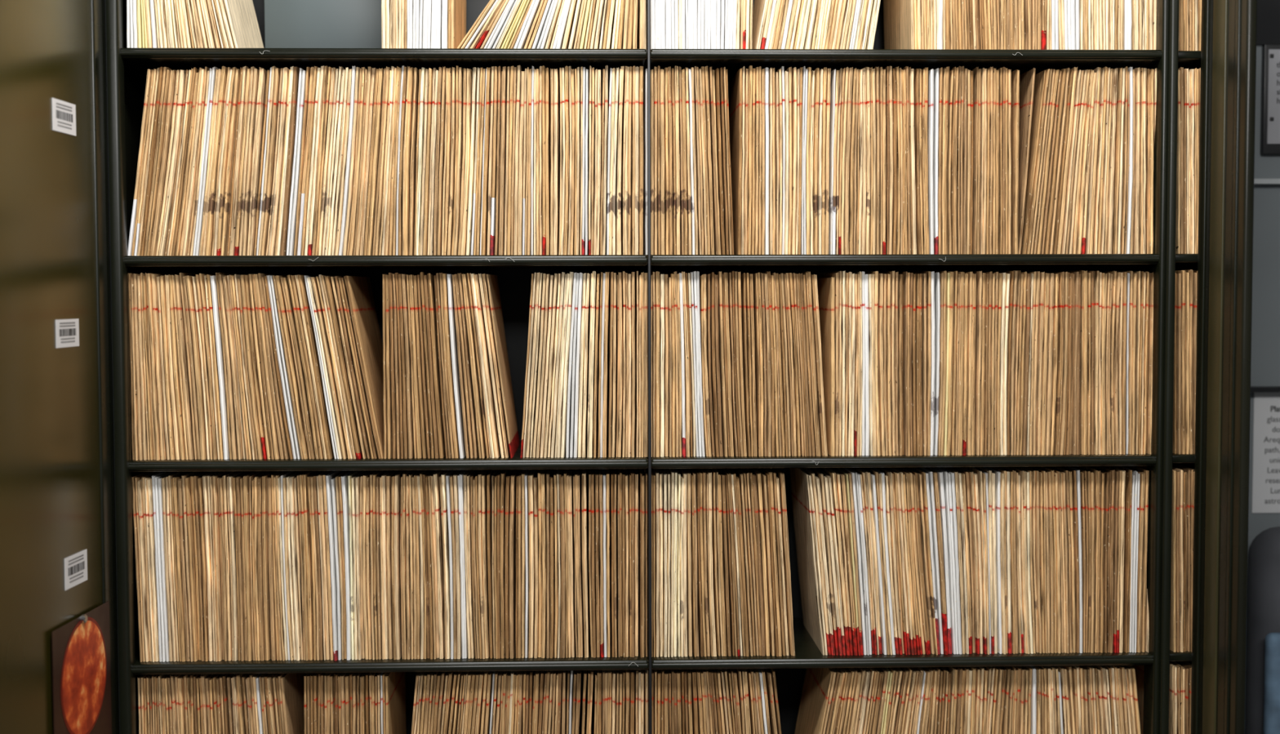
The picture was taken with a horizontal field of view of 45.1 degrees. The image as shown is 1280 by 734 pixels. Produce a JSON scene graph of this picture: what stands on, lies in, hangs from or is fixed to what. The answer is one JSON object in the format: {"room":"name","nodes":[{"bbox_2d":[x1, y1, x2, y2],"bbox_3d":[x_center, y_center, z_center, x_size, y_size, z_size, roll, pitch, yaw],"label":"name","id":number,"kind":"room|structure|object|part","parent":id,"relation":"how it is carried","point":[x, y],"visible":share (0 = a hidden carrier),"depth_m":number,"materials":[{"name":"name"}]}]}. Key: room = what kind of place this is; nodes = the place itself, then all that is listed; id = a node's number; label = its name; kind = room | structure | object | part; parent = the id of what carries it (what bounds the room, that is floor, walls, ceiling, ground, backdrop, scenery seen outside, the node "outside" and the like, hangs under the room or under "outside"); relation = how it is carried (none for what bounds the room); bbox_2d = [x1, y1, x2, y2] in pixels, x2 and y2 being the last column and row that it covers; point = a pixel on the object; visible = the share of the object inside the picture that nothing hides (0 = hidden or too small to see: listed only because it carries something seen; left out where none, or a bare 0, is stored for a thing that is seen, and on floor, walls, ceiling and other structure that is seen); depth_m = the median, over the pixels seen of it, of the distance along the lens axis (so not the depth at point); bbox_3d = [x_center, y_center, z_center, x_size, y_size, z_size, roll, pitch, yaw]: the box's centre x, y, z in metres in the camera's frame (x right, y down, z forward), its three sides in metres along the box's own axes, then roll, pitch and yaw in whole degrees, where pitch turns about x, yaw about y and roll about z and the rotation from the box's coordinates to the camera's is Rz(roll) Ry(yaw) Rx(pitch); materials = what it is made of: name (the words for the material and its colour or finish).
{"room":"archive storage room","nodes":[
{"label":"archive storage room","id":0,"kind":"room"},
{"bbox_2d":[1244,44,1279,717],"bbox_3d":[0.202,-0.076,2.576,4.800,2.900,0.100,0,3,-2],"label":"wall","id":1,"kind":"structure","parent":0,"point":[1265,322],"depth_m":2.55,"materials":[{"name":"grey paint"}]},
{"bbox_2d":[1250,386,1279,392],"bbox_3d":[1.736,0.034,2.560,1.536,0.008,0.030,0,3,-2],"label":"dark shelf edge","id":2,"kind":"object","parent":1,"relation":"attached to","point":[1253,388],"visible":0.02,"depth_m":2.53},
{"bbox_2d":[1251,391,1279,512],"bbox_3d":[1.126,0.141,2.561,0.220,0.201,0.003,0,3,-2],"label":"paper notice","id":3,"kind":"object","parent":1,"relation":"attached to","point":[1265,498],"visible":1,"depth_m":2.56,"materials":[{"name":"white paper"}]},
{"bbox_2d":[1253,178,1279,184],"bbox_3d":[1.732,-0.307,2.549,1.542,0.008,0.020,0,3,-2],"label":"ledge","id":4,"kind":"object","parent":1,"relation":"attached to","point":[1256,181],"visible":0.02,"depth_m":2.52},
{"bbox_2d":[1256,0,1279,44],"bbox_3d":[1.728,-1.004,2.522,1.545,0.949,0.006,0,3,-2],"label":"wall panel","id":5,"kind":"object","parent":1,"relation":"attached to","point":[1268,30],"depth_m":2.52,"materials":[{"name":"black"}]},
{"bbox_2d":[1260,44,1279,155],"bbox_3d":[1.169,-0.438,2.527,0.300,0.180,0.016,0,3,-2],"label":"framed notice","id":6,"kind":"object","parent":1,"relation":"attached to","point":[1270,68],"visible":1,"depth_m":2.52,"materials":[{"name":"grey paper"}]},
{"bbox_3d":[0.272,1.509,0.342,4.800,0.050,4.520,0,3,-2],"label":"floor","id":7,"kind":"structure","parent":0,"visible":0},
{"bbox_2d":[0,0,1257,733],"bbox_3d":[0.027,0.311,1.973,1.639,2.185,1.036,0,3,-2],"label":"tall cabinet","id":8,"kind":"object","parent":7,"relation":"on","point":[68,467],"visible":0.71,"depth_m":2.15,"materials":[{"name":"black metal"}]},
{"bbox_3d":[-0.758,0.312,1.792,0.022,2.105,0.720,0,3,1],"label":"door","id":9,"kind":"part","parent":8,"relation":"part of","materials":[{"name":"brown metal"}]},
{"bbox_2d":[52,97,75,135],"bbox_3d":[-0.743,-0.322,1.991,0.001,0.041,0.075,0,3,1],"label":"barcode label","id":10,"kind":"object","parent":8,"relation":"attached to","point":[64,113],"visible":1,"depth_m":1.99,"materials":[{"name":"white paper"}]},
{"bbox_2d":[55,318,79,347],"bbox_3d":[-0.742,-0.044,2.001,0.001,0.036,0.075,0,3,1],"label":"barcode label","id":11,"kind":"object","parent":8,"relation":"attached to","point":[67,331],"visible":1,"depth_m":2.00,"materials":[{"name":"white paper"}]},
{"bbox_2d":[64,548,87,590],"bbox_3d":[-0.741,0.266,2.028,0.001,0.041,0.075,0,3,1],"label":"barcode label","id":12,"kind":"object","parent":8,"relation":"attached to","point":[75,565],"visible":1,"depth_m":2.02,"materials":[{"name":"white paper"}]},
{"bbox_2d":[51,600,111,733],"bbox_3d":[-0.735,0.445,2.044,0.006,0.237,0.195,0,3,1],"label":"print","id":13,"kind":"object","parent":8,"relation":"attached to","point":[82,678],"visible":1,"depth_m":2.04,"materials":[{"name":"black"}]},
{"bbox_3d":[-0.728,0.313,2.183,0.018,2.165,0.030,0,3,-2],"label":"post","id":14,"kind":"part","parent":8,"relation":"part of","materials":[{"name":"metal"}]},
{"bbox_3d":[-0.486,-0.567,2.373,0.182,0.220,0.004,0,3,-2],"label":"backstop plate","id":15,"kind":"part","parent":8,"relation":"part of","materials":[{"name":"grey metal"}]},
{"bbox_3d":[-0.367,-0.445,2.294,0.748,0.015,0.278,0,3,-2],"label":"shelf","id":16,"kind":"part","parent":8,"relation":"part of","materials":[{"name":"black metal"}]},
{"bbox_3d":[-0.366,-0.156,2.309,0.748,0.015,0.278,0,3,-2],"label":"shelf","id":17,"kind":"part","parent":8,"relation":"part of","materials":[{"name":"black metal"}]},
{"bbox_3d":[-0.365,0.133,2.323,0.748,0.015,0.278,0,3,-2],"label":"shelf","id":18,"kind":"part","parent":8,"relation":"part of","materials":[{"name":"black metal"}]},
{"bbox_3d":[-0.364,0.422,2.337,0.748,0.015,0.278,0,3,-2],"label":"shelf","id":19,"kind":"part","parent":8,"relation":"part of","materials":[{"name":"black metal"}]},
{"bbox_2d":[131,462,1194,662],"bbox_3d":[0.043,0.280,2.322,1.537,0.268,0.216,0,3,-2],"label":"envelopes","id":20,"kind":"object","parent":8,"relation":"on","point":[242,566],"visible":0.96,"depth_m":2.22,"materials":[{"name":"paper"}]},
{"bbox_2d":[128,269,1197,460],"bbox_3d":[0.041,-0.009,2.309,1.538,0.266,0.219,0,3,-2],"label":"envelopes","id":21,"kind":"object","parent":8,"relation":"on","point":[225,366],"visible":0.97,"depth_m":2.21,"materials":[{"name":"paper"}]},
{"bbox_2d":[127,65,1200,255],"bbox_3d":[0.040,-0.299,2.294,1.534,0.268,0.218,0,3,-2],"label":"envelopes","id":22,"kind":"object","parent":8,"relation":"on","point":[324,160],"visible":0.98,"depth_m":2.19,"materials":[{"name":"paper"}]},
{"bbox_2d":[126,0,1201,66],"bbox_3d":[0.040,-0.587,2.279,1.525,0.266,0.211,0,3,-2],"label":"envelopes","id":23,"kind":"object","parent":8,"relation":"on","point":[999,24],"visible":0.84,"depth_m":2.19,"materials":[{"name":"paper"}]},
{"bbox_2d":[137,645,1191,733],"bbox_3d":[0.046,0.570,2.337,1.536,0.273,0.217,0,3,-2],"label":"envelopes","id":24,"kind":"object","parent":8,"relation":"on","point":[1068,699],"visible":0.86,"depth_m":2.23,"materials":[{"name":"paper"}]},
{"bbox_3d":[0.376,0.419,2.358,0.729,0.015,0.278,0,3,-2],"label":"shelf","id":25,"kind":"part","parent":8,"relation":"part of","materials":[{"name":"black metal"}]},
{"bbox_3d":[0.374,-0.159,2.330,0.729,0.015,0.278,0,3,-2],"label":"shelf","id":26,"kind":"part","parent":8,"relation":"part of","materials":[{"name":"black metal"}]},
{"bbox_3d":[0.375,0.130,2.344,0.729,0.015,0.278,0,3,-2],"label":"shelf","id":27,"kind":"part","parent":8,"relation":"part of","materials":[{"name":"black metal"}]},
{"bbox_3d":[0.374,-0.448,2.316,0.729,0.015,0.278,0,3,-2],"label":"shelf","id":28,"kind":"part","parent":8,"relation":"part of","materials":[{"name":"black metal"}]},
{"bbox_3d":[0.745,0.306,2.238,0.010,2.165,0.044,0,3,-2],"label":"post","id":29,"kind":"part","parent":8,"relation":"part of","materials":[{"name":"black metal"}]},
{"bbox_3d":[0.755,0.307,2.235,0.012,2.165,0.050,0,3,-2],"label":"post","id":30,"kind":"part","parent":8,"relation":"part of","materials":[{"name":"metal"}]},
{"bbox_3d":[0.784,-0.163,2.346,0.063,0.012,0.268,0,3,-2],"label":"shelf","id":31,"kind":"part","parent":8,"relation":"part of","materials":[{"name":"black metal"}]},
{"bbox_3d":[0.783,-0.452,2.332,0.063,0.012,0.268,0,3,-2],"label":"shelf","id":32,"kind":"part","parent":8,"relation":"part of","materials":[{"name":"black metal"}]},
{"bbox_3d":[0.786,0.415,2.375,0.063,0.012,0.268,0,3,-2],"label":"shelf","id":33,"kind":"part","parent":8,"relation":"part of","materials":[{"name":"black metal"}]},
{"bbox_3d":[0.785,0.126,2.361,0.063,0.012,0.268,0,3,-2],"label":"shelf","id":34,"kind":"part","parent":8,"relation":"part of","materials":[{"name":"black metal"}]},
{"bbox_3d":[0.798,0.292,2.121,0.014,2.105,0.149,0,3,-2],"label":"door","id":35,"kind":"part","parent":8,"relation":"part of","materials":[{"name":"metal"}]},
{"bbox_2d":[1244,526,1279,733],"bbox_3d":[1.211,0.825,2.299,0.464,1.122,0.500,0,3,-2],"label":"office chair","id":36,"kind":"object","parent":7,"relation":"on","point":[1263,621],"visible":1,"depth_m":2.44,"materials":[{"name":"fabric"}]}
]}

